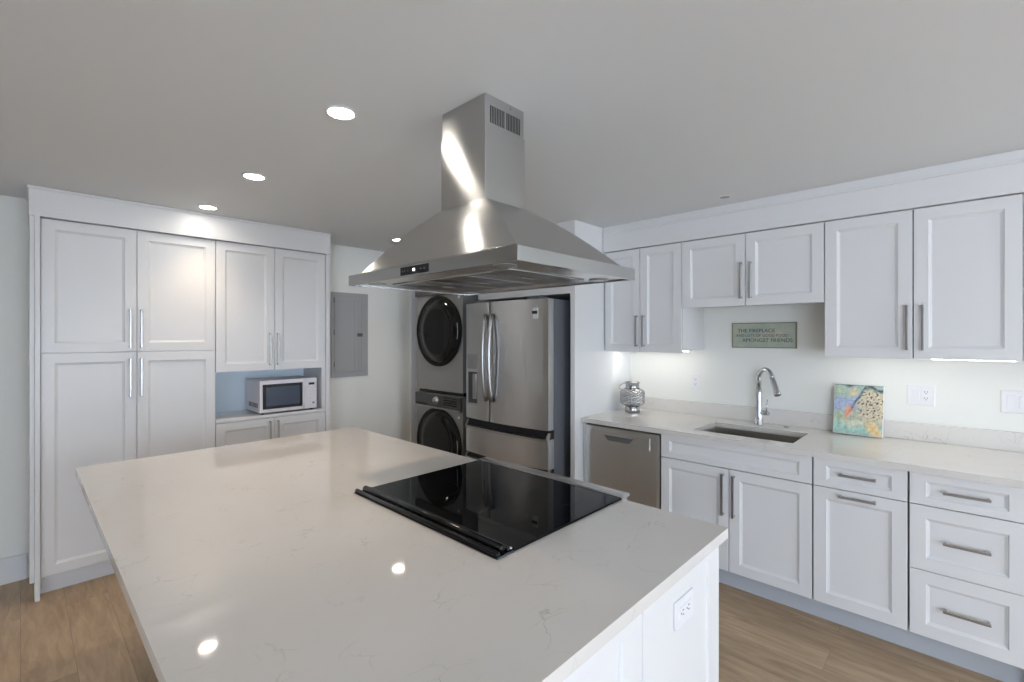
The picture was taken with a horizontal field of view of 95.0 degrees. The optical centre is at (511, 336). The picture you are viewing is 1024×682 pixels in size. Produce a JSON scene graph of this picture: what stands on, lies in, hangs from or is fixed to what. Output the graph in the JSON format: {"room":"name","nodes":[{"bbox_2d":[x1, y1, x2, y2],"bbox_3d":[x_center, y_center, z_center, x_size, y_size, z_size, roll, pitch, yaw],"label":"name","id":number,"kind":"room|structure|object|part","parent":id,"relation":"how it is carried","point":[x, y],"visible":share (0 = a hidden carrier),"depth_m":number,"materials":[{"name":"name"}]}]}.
{"room":"kitchen","nodes":[
{"label":"kitchen","id":0,"kind":"room"},
{"bbox_2d":[0,195,419,577],"bbox_3d":[-2.756,0.324,3.341,0.100,2.388,6.430,0,0,44],"label":"wall","id":1,"kind":"structure","parent":0,"point":[379,401],"depth_m":2.96,"materials":[{"name":"white paint"}]},
{"bbox_2d":[0,553,26,585],"bbox_3d":[-3.957,1.438,1.999,0.015,0.160,2.630,0,0,44],"label":"baseboard","id":2,"kind":"structure","parent":1,"relation":"attached to","point":[13,568],"depth_m":2.90,"materials":[{"name":"white wood"}]},
{"bbox_2d":[215,241,324,372],"bbox_3d":[-1.977,-0.220,3.783,0.412,0.951,0.805,0,0,44],"label":"upper cabinet","id":3,"kind":"object","parent":1,"relation":"attached to","point":[270,302],"visible":0.99,"depth_m":3.63,"materials":[{"name":"white paint"}]},
{"bbox_3d":[-1.999,-0.218,3.525,0.019,0.949,0.399,0,0,44],"label":"door","id":4,"kind":"part","parent":3,"relation":"part of","materials":[{"name":"white paint"}]},
{"bbox_3d":[-1.867,0.093,3.625,0.034,0.250,0.012,0,0,44],"label":"handle","id":5,"kind":"part","parent":3,"relation":"part of","materials":[{"name":"silver metal"}]},
{"bbox_3d":[-1.827,0.093,3.667,0.034,0.250,0.012,0,0,44],"label":"handle","id":6,"kind":"part","parent":3,"relation":"part of","materials":[{"name":"silver metal"}]},
{"bbox_3d":[-1.721,-0.218,3.817,0.019,0.949,0.400,0,0,44],"label":"door","id":7,"kind":"part","parent":3,"relation":"part of","materials":[{"name":"white paint"}]},
{"bbox_2d":[331,292,367,377],"bbox_3d":[-1.555,-0.021,4.507,0.026,0.804,0.375,0,0,44],"label":"electrical panel","id":8,"kind":"object","parent":1,"relation":"attached to","point":[349,311],"visible":1,"depth_m":4.49,"materials":[{"name":"grey metal"}]},
{"bbox_3d":[-1.555,-0.019,4.500,0.006,0.700,0.305,0,0,44],"label":"door","id":9,"kind":"part","parent":8,"relation":"part of","materials":[{"name":"grey metal"}]},
{"bbox_2d":[410,291,415,442],"bbox_3d":[-1.059,0.326,5.032,0.020,2.385,0.070,0,0,44],"label":"trim","id":10,"kind":"structure","parent":1,"relation":"attached to","point":[412,293],"depth_m":5.01,"materials":[{"name":"white"}]},
{"bbox_2d":[0,573,1002,681],"bbox_3d":[1.423,1.548,-0.645,11.650,0.060,6.430,0,0,44],"label":"floor","id":11,"kind":"structure","parent":0,"point":[87,631],"depth_m":2.31,"materials":[{"name":"brown wood"}]},
{"bbox_2d":[29,215,214,601],"bbox_3d":[-2.574,0.411,3.149,0.423,2.214,0.932,0,0,44],"label":"pantry cabinet","id":12,"kind":"object","parent":11,"relation":"on","point":[122,321],"visible":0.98,"depth_m":2.93,"materials":[{"name":"white paint"}]},
{"bbox_3d":[-2.875,0.411,2.822,0.407,2.214,0.042,0,0,44],"label":"panel","id":13,"kind":"part","parent":12,"relation":"part of","materials":[{"name":"white paint"}]},
{"bbox_3d":[-2.599,0.750,2.896,0.019,1.306,0.440,0,0,44],"label":"door","id":14,"kind":"part","parent":12,"relation":"part of","materials":[{"name":"white paint"}]},
{"bbox_3d":[-2.599,-0.300,2.896,0.019,0.786,0.440,0,0,44],"label":"door","id":15,"kind":"part","parent":12,"relation":"part of","materials":[{"name":"white paint"}]},
{"bbox_3d":[-2.452,0.262,3.012,0.034,0.250,0.012,0,0,44],"label":"handle","id":16,"kind":"part","parent":12,"relation":"part of","materials":[{"name":"silver metal"}]},
{"bbox_3d":[-2.452,-0.055,3.012,0.034,0.250,0.012,0,0,44],"label":"handle","id":17,"kind":"part","parent":12,"relation":"part of","materials":[{"name":"silver metal"}]},
{"bbox_3d":[-2.412,0.262,3.053,0.034,0.250,0.012,0,0,44],"label":"handle","id":18,"kind":"part","parent":12,"relation":"part of","materials":[{"name":"silver metal"}]},
{"bbox_3d":[-2.412,-0.055,3.053,0.034,0.250,0.012,0,0,44],"label":"handle","id":19,"kind":"part","parent":12,"relation":"part of","materials":[{"name":"silver metal"}]},
{"bbox_3d":[-2.292,0.750,3.217,0.019,1.306,0.442,0,0,44],"label":"door","id":20,"kind":"part","parent":12,"relation":"part of","materials":[{"name":"white paint"}]},
{"bbox_3d":[-2.292,-0.300,3.217,0.019,0.786,0.442,0,0,44],"label":"door","id":21,"kind":"part","parent":12,"relation":"part of","materials":[{"name":"white paint"}]},
{"bbox_2d":[26,184,330,254],"bbox_3d":[-2.290,-0.783,3.453,0.416,0.171,1.784,0,0,44],"label":"trim","id":22,"kind":"structure","parent":12,"relation":"attached to","point":[44,202],"depth_m":3.13,"materials":[{"name":"white paint"}]},
{"bbox_2d":[215,367,324,446],"bbox_3d":[-1.977,0.887,3.783,0.412,1.262,0.805,0,0,44],"label":"base cabinet","id":23,"kind":"object","parent":11,"relation":"on","point":[234,424],"visible":0.39,"depth_m":3.74,"materials":[{"name":"white paint"}]},
{"bbox_3d":[-1.999,1.016,3.525,0.019,0.775,0.399,0,0,44],"label":"door","id":24,"kind":"part","parent":23,"relation":"part of","materials":[{"name":"white paint"}]},
{"bbox_3d":[-2.133,0.427,3.911,0.010,0.343,0.775,0,0,44],"label":"panel","id":25,"kind":"part","parent":23,"relation":"part of","materials":[{"name":"blue paint"}]},
{"bbox_2d":[215,407,324,423],"bbox_3d":[-1.989,0.612,3.794,0.380,0.024,0.805,0,0,44],"label":"countertop","id":26,"kind":"structure","parent":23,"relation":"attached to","point":[241,415],"depth_m":3.68,"materials":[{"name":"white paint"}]},
{"bbox_3d":[-1.867,0.773,3.625,0.034,0.250,0.012,0,0,44],"label":"handle","id":27,"kind":"part","parent":23,"relation":"part of","materials":[{"name":"silver metal"}]},
{"bbox_3d":[-1.827,0.773,3.667,0.034,0.250,0.012,0,0,44],"label":"handle","id":28,"kind":"part","parent":23,"relation":"part of","materials":[{"name":"silver metal"}]},
{"bbox_2d":[246,375,316,414],"bbox_3d":[-1.894,0.469,3.858,0.328,0.262,0.441,0,0,44],"label":"microwave","id":29,"kind":"object","parent":23,"relation":"on","point":[264,395],"visible":1,"depth_m":3.73,"materials":[{"name":"white metal"}]},
{"bbox_3d":[-1.819,0.463,3.715,0.018,0.250,0.335,0,0,44],"label":"door","id":30,"kind":"part","parent":29,"relation":"part of","materials":[{"name":"white"}]},
{"bbox_3d":[-1.667,0.463,3.875,0.018,0.250,0.103,0,0,44],"label":"control panel","id":31,"kind":"part","parent":29,"relation":"part of","materials":[{"name":"white plastic"}]},
{"bbox_3d":[-1.721,1.016,3.817,0.019,0.775,0.400,0,0,44],"label":"door","id":32,"kind":"part","parent":23,"relation":"part of","materials":[{"name":"white paint"}]},
{"bbox_2d":[325,254,328,430],"bbox_3d":[-1.697,0.411,4.093,0.390,2.214,0.027,0,0,44],"label":"end panel","id":33,"kind":"object","parent":11,"relation":"on","point":[326,255],"visible":0.24,"depth_m":3.96,"materials":[{"name":"white paint"}]},
{"bbox_2d":[415,391,468,456],"bbox_3d":[-0.456,1.026,4.622,0.690,0.985,0.780,0,0,44],"label":"washing machine","id":34,"kind":"object","parent":11,"relation":"on","point":[441,418],"visible":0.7,"depth_m":4.30,"materials":[{"name":"grey metal"}]},
{"bbox_3d":[-0.699,0.988,4.357,0.595,0.595,0.007,0,0,44],"label":"door glass","id":35,"kind":"part","parent":34,"relation":"part of","materials":[{"name":"black glass"}]},
{"bbox_3d":[-0.692,0.594,4.374,0.682,0.112,0.034,0,0,44],"label":"control panel","id":36,"kind":"part","parent":34,"relation":"part of","materials":[{"name":"grey metal"}]},
{"bbox_3d":[-0.687,0.988,4.369,0.656,0.656,0.034,0,0,44],"label":"door","id":37,"kind":"part","parent":34,"relation":"part of","materials":[{"name":"black glass"}]},
{"bbox_2d":[420,388,465,396],"bbox_3d":[-0.435,0.519,4.644,0.670,0.025,0.680,0,0,44],"label":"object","id":38,"kind":"object","parent":34,"relation":"on","point":[421,389],"visible":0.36,"depth_m":4.36,"materials":[{"name":"black plastic"}]},
{"bbox_2d":[415,292,477,392],"bbox_3d":[-0.448,0.013,4.630,0.690,0.985,0.758,0,0,44],"label":"dryer","id":39,"kind":"object","parent":38,"relation":"on","point":[441,318],"visible":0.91,"depth_m":4.31,"materials":[{"name":"grey metal"}]},
{"bbox_3d":[-0.692,-0.431,4.374,0.682,0.085,0.034,0,0,44],"label":"control panel","id":40,"kind":"part","parent":39,"relation":"part of","materials":[{"name":"grey metal"}]},
{"bbox_3d":[-0.699,-0.056,4.357,0.599,0.599,0.007,0,0,44],"label":"door glass","id":41,"kind":"part","parent":39,"relation":"part of","materials":[{"name":"black glass"}]},
{"bbox_3d":[-0.687,-0.056,4.369,0.660,0.660,0.034,0,0,44],"label":"door","id":42,"kind":"part","parent":39,"relation":"part of","materials":[{"name":"black glass"}]},
{"bbox_2d":[465,296,569,477],"bbox_3d":[0.173,0.607,3.982,0.914,1.822,0.898,0,0,44],"label":"refrigerator","id":43,"kind":"object","parent":11,"relation":"on","point":[518,351],"visible":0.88,"depth_m":3.59,"materials":[{"name":"grey metal"}]},
{"bbox_3d":[-0.308,0.421,3.943,0.180,0.303,0.026,0,0,44],"label":"dispenser frame","id":44,"kind":"part","parent":43,"relation":"part of","materials":[{"name":"grey plastic"}]},
{"bbox_3d":[-0.269,0.202,3.946,0.321,0.968,0.098,0,0,44],"label":"door","id":45,"kind":"part","parent":43,"relation":"part of","materials":[{"name":"silver metal"}]},
{"bbox_3d":[-0.225,0.168,3.794,0.031,0.710,0.070,0,0,44],"label":"handle","id":46,"kind":"part","parent":43,"relation":"part of","materials":[{"name":"silver metal"}]},
{"bbox_3d":[-0.172,0.168,3.740,0.031,0.710,0.070,0,0,44],"label":"handle","id":47,"kind":"part","parent":43,"relation":"part of","materials":[{"name":"silver metal"}]},
{"bbox_3d":[-0.056,0.865,3.742,0.912,0.217,0.106,0,0,44],"label":"drawer","id":48,"kind":"part","parent":43,"relation":"part of","materials":[{"name":"silver metal"}]},
{"bbox_3d":[0.063,0.202,3.625,0.579,0.968,0.102,0,0,44],"label":"door","id":49,"kind":"part","parent":43,"relation":"part of","materials":[{"name":"silver metal"}]},
{"bbox_2d":[570,220,629,480],"bbox_3d":[0.725,0.325,3.771,0.040,2.386,0.798,0,0,44],"label":"wall","id":50,"kind":"structure","parent":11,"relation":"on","point":[596,374],"depth_m":3.60,"materials":[{"name":"white paint"}]},
{"bbox_2d":[584,422,661,508],"bbox_3d":[0.989,1.078,3.563,0.613,0.880,0.694,0,0,44],"label":"dishwasher","id":51,"kind":"object","parent":11,"relation":"on","point":[622,459],"visible":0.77,"depth_m":3.28,"materials":[{"name":"silver metal"}]},
{"bbox_3d":[0.751,0.722,3.315,0.250,0.043,0.002,0,0,44],"label":"pocket handle","id":52,"kind":"part","parent":51,"relation":"part of","materials":[{"name":"grey metal"}]},
{"bbox_3d":[0.753,0.729,3.317,0.480,0.082,0.006,0,0,44],"label":"handle panel","id":53,"kind":"part","parent":51,"relation":"part of","materials":[{"name":"silver metal"}]},
{"bbox_2d":[563,546,718,681],"bbox_3d":[-0.567,1.078,1.919,2.370,0.880,1.054,0,0,44],"label":"base cabinet","id":54,"kind":"object","parent":11,"relation":"on","point":[648,649],"visible":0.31,"depth_m":1.24,"materials":[{"name":"white paint"}]},
{"bbox_2d":[76,427,727,681],"bbox_3d":[-0.664,0.620,1.825,2.420,0.032,1.373,0,0,44],"label":"countertop","id":55,"kind":"structure","parent":54,"relation":"on","point":[256,561],"depth_m":1.21,"materials":[{"name":"white stone"}]},
{"bbox_2d":[354,457,629,559],"bbox_3d":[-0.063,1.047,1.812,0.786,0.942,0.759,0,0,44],"label":"cooktop","id":56,"kind":"object","parent":55,"relation":"on","point":[495,508],"visible":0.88,"depth_m":1.70,"materials":[{"name":"black glass"}]},
{"bbox_3d":[-0.301,0.589,1.562,0.782,0.025,0.068,0,0,44],"label":"vent rail","id":57,"kind":"part","parent":56,"relation":"part of","materials":[{"name":"black plastic"}]},
{"bbox_3d":[-0.301,0.601,1.562,0.786,0.005,0.069,0,0,44],"label":"vent trim","id":58,"kind":"part","parent":56,"relation":"part of","materials":[{"name":"black plastic"}]},
{"bbox_3d":[0.142,0.597,2.027,0.784,0.013,0.062,0,0,44],"label":"trim","id":59,"kind":"part","parent":56,"relation":"part of","materials":[{"name":"silver metal"}]},
{"bbox_3d":[0.113,1.079,0.929,0.019,0.879,0.560,0,0,44],"label":"panel","id":60,"kind":"part","parent":54,"relation":"part of","materials":[{"name":"white paint"}]},
{"bbox_3d":[0.478,1.079,1.312,0.019,0.879,0.490,0,0,44],"label":"panel","id":61,"kind":"part","parent":54,"relation":"part of","materials":[{"name":"white paint"}]},
{"bbox_2d":[674,587,692,630],"bbox_3d":[0.478,0.753,1.299,0.009,0.074,0.118,0,0,44],"label":"outlet","id":62,"kind":"object","parent":54,"relation":"attached to","point":[683,607],"visible":1,"depth_m":1.29,"materials":[{"name":"white plastic"}]},
{"bbox_2d":[680,598,690,619],"bbox_3d":[0.480,0.753,1.298,0.003,0.033,0.068,0,0,44],"label":"receptacle","id":63,"kind":"object","parent":62,"relation":"attached to","point":[685,605],"depth_m":1.30,"materials":[{"name":"grey plastic"}]},
{"bbox_2d":[661,434,813,598],"bbox_3d":[1.526,1.023,3.050,0.860,0.770,0.735,0,0,44],"label":"base cabinet","id":64,"kind":"object","parent":11,"relation":"on","point":[764,498],"visible":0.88,"depth_m":2.73,"materials":[{"name":"white paint"}]},
{"bbox_3d":[1.148,1.099,2.963,0.428,0.612,0.019,0,0,44],"label":"door","id":65,"kind":"part","parent":64,"relation":"part of","materials":[{"name":"white paint"}]},
{"bbox_3d":[1.263,0.946,2.817,0.012,0.250,0.034,0,0,44],"label":"handle","id":66,"kind":"part","parent":64,"relation":"part of","materials":[{"name":"silver metal"}]},
{"bbox_3d":[1.308,0.946,2.774,0.012,0.250,0.034,0,0,44],"label":"handle","id":67,"kind":"part","parent":64,"relation":"part of","materials":[{"name":"silver metal"}]},
{"bbox_3d":[1.303,0.715,2.816,0.856,0.147,0.019,0,0,44],"label":"drawer","id":68,"kind":"part","parent":64,"relation":"part of","materials":[{"name":"white paint"}]},
{"bbox_3d":[1.459,1.099,2.667,0.424,0.612,0.019,0,0,44],"label":"door","id":69,"kind":"part","parent":64,"relation":"part of","materials":[{"name":"white paint"}]},
{"bbox_2d":[581,397,1023,488],"bbox_3d":[1.674,0.569,2.917,2.504,0.134,0.726,0,0,44],"label":"countertop","id":70,"kind":"structure","parent":64,"relation":"on","point":[996,457],"depth_m":2.69,"materials":[{"name":"white stone"}]},
{"bbox_2d":[619,381,644,412],"bbox_3d":[0.969,0.482,3.775,0.200,0.243,0.200,0,0,44],"label":"jar","id":71,"kind":"object","parent":70,"relation":"on","point":[632,396],"visible":1,"depth_m":3.72,"materials":[{"name":"silver metal"}]},
{"bbox_2d":[704,427,800,442],"bbox_3d":[1.520,0.739,3.000,0.588,0.204,0.394,0,0,44],"label":"sink","id":72,"kind":"object","parent":70,"relation":"in","point":[782,438],"visible":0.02,"depth_m":3.16,"materials":[{"name":"silver metal"}]},
{"bbox_2d":[754,367,780,424],"bbox_3d":[1.721,0.404,3.148,0.066,0.399,0.234,0,0,-11],"label":"kitchen faucet","id":73,"kind":"object","parent":70,"relation":"on","point":[759,412],"visible":1,"depth_m":3.21,"materials":[{"name":"silver metal"}]},
{"bbox_3d":[1.723,0.518,3.196,0.031,0.031,0.055,0,0,-29],"label":"handle","id":74,"kind":"part","parent":73,"relation":"part of","materials":[{"name":"silver metal"}]},
{"bbox_3d":[1.712,0.282,3.169,0.030,0.154,0.160,0,0,-8],"label":"spout","id":75,"kind":"part","parent":73,"relation":"part of","materials":[{"name":"silver metal"}]},
{"bbox_2d":[833,383,883,437],"bbox_3d":[2.125,0.447,2.880,0.246,0.303,0.090,0,0,44],"label":"canvas painting","id":76,"kind":"object","parent":70,"relation":"on","point":[858,409],"visible":1,"depth_m":2.87,"materials":[{"name":"multicoloured fabric"}]},
{"bbox_2d":[813,457,908,629],"bbox_3d":[1.981,1.023,2.616,0.389,0.770,0.735,0,0,44],"label":"base cabinet","id":77,"kind":"object","parent":11,"relation":"on","point":[861,512],"visible":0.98,"depth_m":2.37,"materials":[{"name":"white paint"}]},
{"bbox_3d":[1.738,0.820,2.364,0.155,0.012,0.034,0,0,44],"label":"handle","id":78,"kind":"part","parent":77,"relation":"part of","materials":[{"name":"silver metal"}]},
{"bbox_3d":[1.738,0.709,2.364,0.155,0.012,0.034,0,0,44],"label":"handle","id":79,"kind":"part","parent":77,"relation":"part of","materials":[{"name":"silver metal"}]},
{"bbox_3d":[1.757,0.715,2.382,0.385,0.147,0.019,0,0,44],"label":"drawer","id":80,"kind":"part","parent":77,"relation":"part of","materials":[{"name":"white paint"}]},
{"bbox_2d":[719,569,1023,681],"bbox_3d":[1.412,1.464,2.793,2.247,0.109,0.013,0,0,44],"label":"toe kick","id":81,"kind":"structure","parent":11,"relation":"on","point":[1001,671],"depth_m":2.35,"materials":[{"name":"grey wood"}]},
{"bbox_2d":[909,472,1023,668],"bbox_3d":[2.347,1.078,2.267,0.614,0.880,0.735,0,0,44],"label":"base cabinet","id":82,"kind":"object","parent":11,"relation":"on","point":[966,537],"visible":0.97,"depth_m":2.10,"materials":[{"name":"white paint"}]},
{"bbox_3d":[2.042,1.251,2.111,0.385,0.308,0.019,0,0,44],"label":"drawer","id":83,"kind":"part","parent":82,"relation":"part of","materials":[{"name":"white paint"}]},
{"bbox_3d":[2.042,0.943,2.111,0.385,0.302,0.019,0,0,44],"label":"drawer","id":84,"kind":"part","parent":82,"relation":"part of","materials":[{"name":"white paint"}]},
{"bbox_3d":[2.042,0.715,2.111,0.385,0.147,0.019,0,0,44],"label":"drawer","id":85,"kind":"part","parent":82,"relation":"part of","materials":[{"name":"white paint"}]},
{"bbox_3d":[2.025,1.251,2.090,0.155,0.012,0.034,0,0,44],"label":"handle","id":86,"kind":"part","parent":82,"relation":"part of","materials":[{"name":"silver metal"}]},
{"bbox_3d":[2.025,0.943,2.090,0.155,0.012,0.034,0,0,44],"label":"handle","id":87,"kind":"part","parent":82,"relation":"part of","materials":[{"name":"silver metal"}]},
{"bbox_3d":[2.025,0.712,2.090,0.155,0.012,0.034,0,0,44],"label":"handle","id":88,"kind":"part","parent":82,"relation":"part of","materials":[{"name":"silver metal"}]},
{"bbox_2d":[0,0,1023,251],"bbox_3d":[1.423,-0.910,-0.645,11.650,0.080,6.430,0,0,44],"label":"ceiling","id":89,"kind":"structure","parent":0,"point":[634,110],"depth_m":1.70,"materials":[{"name":"white paint"}]},
{"bbox_2d":[197,205,218,209],"bbox_3d":[-2.035,-0.867,3.140,0.120,0.006,0.120,0,0,44],"label":"recessed light","id":90,"kind":"object","parent":89,"relation":"in","point":[208,207],"visible":1,"depth_m":3.14,"materials":[{"name":"white"}]},
{"bbox_2d":[241,173,265,180],"bbox_3d":[-1.397,-0.867,2.539,0.120,0.006,0.120,0,0,44],"label":"recessed light","id":91,"kind":"object","parent":89,"relation":"in","point":[252,176],"visible":1,"depth_m":2.53,"materials":[{"name":"white glass"}]},
{"bbox_2d":[324,105,356,120],"bbox_3d":[-0.663,-0.867,1.818,0.120,0.006,0.120,0,0,44],"label":"recessed light","id":92,"kind":"object","parent":89,"relation":"in","point":[338,112],"visible":1,"depth_m":1.81,"materials":[{"name":"white glass"}]},
{"bbox_2d":[349,92,634,295],"bbox_3d":[-0.109,-0.538,1.821,0.944,0.662,0.634,0,0,44],"label":"range hood","id":93,"kind":"object","parent":89,"relation":"hanging from","point":[483,239],"visible":1,"depth_m":1.69,"materials":[{"name":"silver metal"}]},
{"bbox_2d":[368,283,386,285],"bbox_3d":[-0.542,-0.212,1.889,0.072,0.003,0.072,0,0,44],"label":"hood light","id":94,"kind":"object","parent":93,"relation":"on","point":[376,284],"depth_m":1.88,"materials":[{"name":"silver metal"}]},
{"bbox_3d":[-0.334,-0.230,1.600,0.164,0.028,0.003,0,0,44],"label":"control panel","id":95,"kind":"part","parent":93,"relation":"part of","materials":[{"name":"black plastic"}]},
{"bbox_3d":[-0.109,-0.217,1.822,0.920,0.008,0.608,0,0,44],"label":"underside plate","id":96,"kind":"part","parent":93,"relation":"part of","materials":[{"name":"silver metal"}]},
{"bbox_2d":[493,263,516,267],"bbox_3d":[-0.021,-0.212,1.392,0.072,0.003,0.072,0,0,44],"label":"hood light","id":97,"kind":"object","parent":93,"relation":"on","point":[501,265],"depth_m":1.38,"materials":[{"name":"grey glass"}]},
{"bbox_2d":[589,279,607,281],"bbox_3d":[0.324,-0.212,1.754,0.072,0.003,0.072,0,0,44],"label":"hood light","id":98,"kind":"object","parent":93,"relation":"on","point":[591,280],"depth_m":1.74,"materials":[{"name":"silver metal"}]},
{"bbox_2d":[717,195,731,199],"bbox_3d":[1.321,-0.867,2.913,0.086,0.006,0.086,0,0,44],"label":"recessed light","id":99,"kind":"object","parent":89,"relation":"in","point":[722,197],"visible":1,"depth_m":2.91,"materials":[{"name":"white"}]},
{"bbox_2d":[630,303,1023,432],"bbox_3d":[3.607,0.324,1.645,11.450,2.388,0.100,0,0,44],"label":"wall","id":100,"kind":"structure","parent":0,"point":[967,392],"depth_m":3.13,"materials":[{"name":"white paint"}]},
{"bbox_2d":[478,221,569,301],"bbox_3d":[0.341,-0.598,4.137,1.020,0.541,0.797,0,0,44],"label":"upper cabinet","id":101,"kind":"object","parent":100,"relation":"attached to","point":[563,293],"visible":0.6,"depth_m":3.79,"materials":[{"name":"white paint"}]},
{"bbox_2d":[605,243,703,352],"bbox_3d":[1.097,-0.278,3.662,0.629,0.784,0.442,0,0,44],"label":"upper cabinet","id":102,"kind":"object","parent":100,"relation":"attached to","point":[645,313],"visible":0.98,"depth_m":3.49,"materials":[{"name":"white paint"}]},
{"bbox_3d":[0.858,-0.277,3.645,0.302,0.781,0.019,0,0,44],"label":"door","id":103,"kind":"part","parent":102,"relation":"part of","materials":[{"name":"white paint"}]},
{"bbox_3d":[0.935,-0.045,3.534,0.012,0.235,0.034,0,0,44],"label":"handle","id":104,"kind":"part","parent":102,"relation":"part of","materials":[{"name":"silver metal"}]},
{"bbox_3d":[0.976,-0.045,3.496,0.012,0.235,0.034,0,0,44],"label":"handle","id":105,"kind":"part","parent":102,"relation":"part of","materials":[{"name":"silver metal"}]},
{"bbox_3d":[1.086,-0.277,3.428,0.319,0.781,0.019,0,0,44],"label":"door","id":106,"kind":"part","parent":102,"relation":"part of","materials":[{"name":"white paint"}]},
{"bbox_2d":[691,374,699,388],"bbox_3d":[1.429,0.346,3.648,0.072,0.116,0.009,0,0,44],"label":"outlet","id":107,"kind":"object","parent":100,"relation":"attached to","point":[695,378],"visible":1,"depth_m":3.65,"materials":[{"name":"white plastic"}]},
{"bbox_2d":[693,377,697,385],"bbox_3d":[1.427,0.346,3.646,0.033,0.068,0.003,0,0,44],"label":"receptacle","id":108,"kind":"object","parent":107,"relation":"attached to","point":[695,379],"depth_m":3.65,"materials":[{"name":"grey plastic"}]},
{"bbox_2d":[682,222,824,307],"bbox_3d":[1.633,-0.436,3.150,0.848,0.467,0.442,0,0,44],"label":"upper cabinet","id":109,"kind":"object","parent":100,"relation":"attached to","point":[782,266],"visible":1,"depth_m":2.97,"materials":[{"name":"white paint"}]},
{"bbox_3d":[1.355,-0.435,3.171,0.415,0.464,0.019,0,0,44],"label":"door","id":110,"kind":"part","parent":109,"relation":"part of","materials":[{"name":"white paint"}]},
{"bbox_3d":[1.474,-0.364,3.021,0.012,0.235,0.034,0,0,44],"label":"handle","id":111,"kind":"part","parent":109,"relation":"part of","materials":[{"name":"silver metal"}]},
{"bbox_3d":[1.514,-0.364,2.982,0.012,0.235,0.034,0,0,44],"label":"handle","id":112,"kind":"part","parent":109,"relation":"part of","materials":[{"name":"silver metal"}]},
{"bbox_3d":[1.663,-0.435,2.877,0.425,0.464,0.019,0,0,44],"label":"door","id":113,"kind":"part","parent":109,"relation":"part of","materials":[{"name":"white paint"}]},
{"bbox_2d":[732,322,796,348],"bbox_3d":[1.773,-0.012,3.310,0.416,0.180,0.020,0,0,44],"label":"wall sign","id":114,"kind":"object","parent":100,"relation":"attached to","point":[766,334],"visible":1,"depth_m":3.29,"materials":[{"name":"green"}]},
{"bbox_2d":[639,397,1023,452],"bbox_3d":[1.918,0.553,3.172,2.504,0.102,0.020,0,0,44],"label":"backsplash","id":115,"kind":"structure","parent":100,"relation":"attached to","point":[954,435],"depth_m":2.84,"materials":[{"name":"white stone"}]},
{"bbox_2d":[907,384,934,405],"bbox_3d":[2.384,0.338,2.735,0.122,0.118,0.010,0,0,44],"label":"outlet","id":116,"kind":"object","parent":100,"relation":"attached to","point":[916,394],"visible":1,"depth_m":2.73,"materials":[{"name":"white plastic"}]},
{"bbox_2d":[922,389,929,400],"bbox_3d":[2.400,0.338,2.718,0.033,0.068,0.003,0,0,44],"label":"receptacle","id":117,"kind":"object","parent":116,"relation":"attached to","point":[925,392],"depth_m":2.72,"materials":[{"name":"grey plastic"}]},
{"bbox_2d":[825,193,1023,360],"bbox_3d":[2.306,-0.278,2.509,1.006,0.784,0.442,0,0,44],"label":"upper cabinet","id":118,"kind":"object","parent":100,"relation":"attached to","point":[943,282],"visible":1,"depth_m":2.41,"materials":[{"name":"white paint"}]},
{"bbox_2d":[603,149,1023,252],"bbox_3d":[1.778,-0.770,3.016,2.510,0.197,0.439,0,0,44],"label":"trim","id":119,"kind":"structure","parent":118,"relation":"attached to","point":[1001,174],"depth_m":2.65,"materials":[{"name":"white paint"}]},
{"bbox_3d":[1.960,-0.277,2.593,0.387,0.781,0.019,0,0,44],"label":"door","id":120,"kind":"part","parent":118,"relation":"part of","materials":[{"name":"white paint"}]},
{"bbox_3d":[2.067,-0.049,2.455,0.012,0.235,0.034,0,0,44],"label":"handle","id":121,"kind":"part","parent":118,"relation":"part of","materials":[{"name":"silver metal"}]},
{"bbox_3d":[2.111,-0.049,2.413,0.012,0.235,0.034,0,0,44],"label":"handle","id":122,"kind":"part","parent":118,"relation":"part of","materials":[{"name":"silver metal"}]},
{"bbox_3d":[2.244,-0.277,2.323,0.386,0.781,0.019,0,0,44],"label":"door","id":123,"kind":"part","parent":118,"relation":"part of","materials":[{"name":"white paint"}]},
{"bbox_2d":[1001,390,1023,413],"bbox_3d":[2.663,0.343,2.470,0.122,0.118,0.010,0,0,44],"label":"light switch","id":124,"kind":"object","parent":100,"relation":"attached to","point":[1011,401],"visible":1,"depth_m":2.48,"materials":[{"name":"white plastic"}]},
{"bbox_3d":[2.645,0.343,2.485,0.033,0.068,0.002,0,0,44],"label":"rocker frame","id":125,"kind":"part","parent":124,"relation":"part of","materials":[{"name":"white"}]}
]}

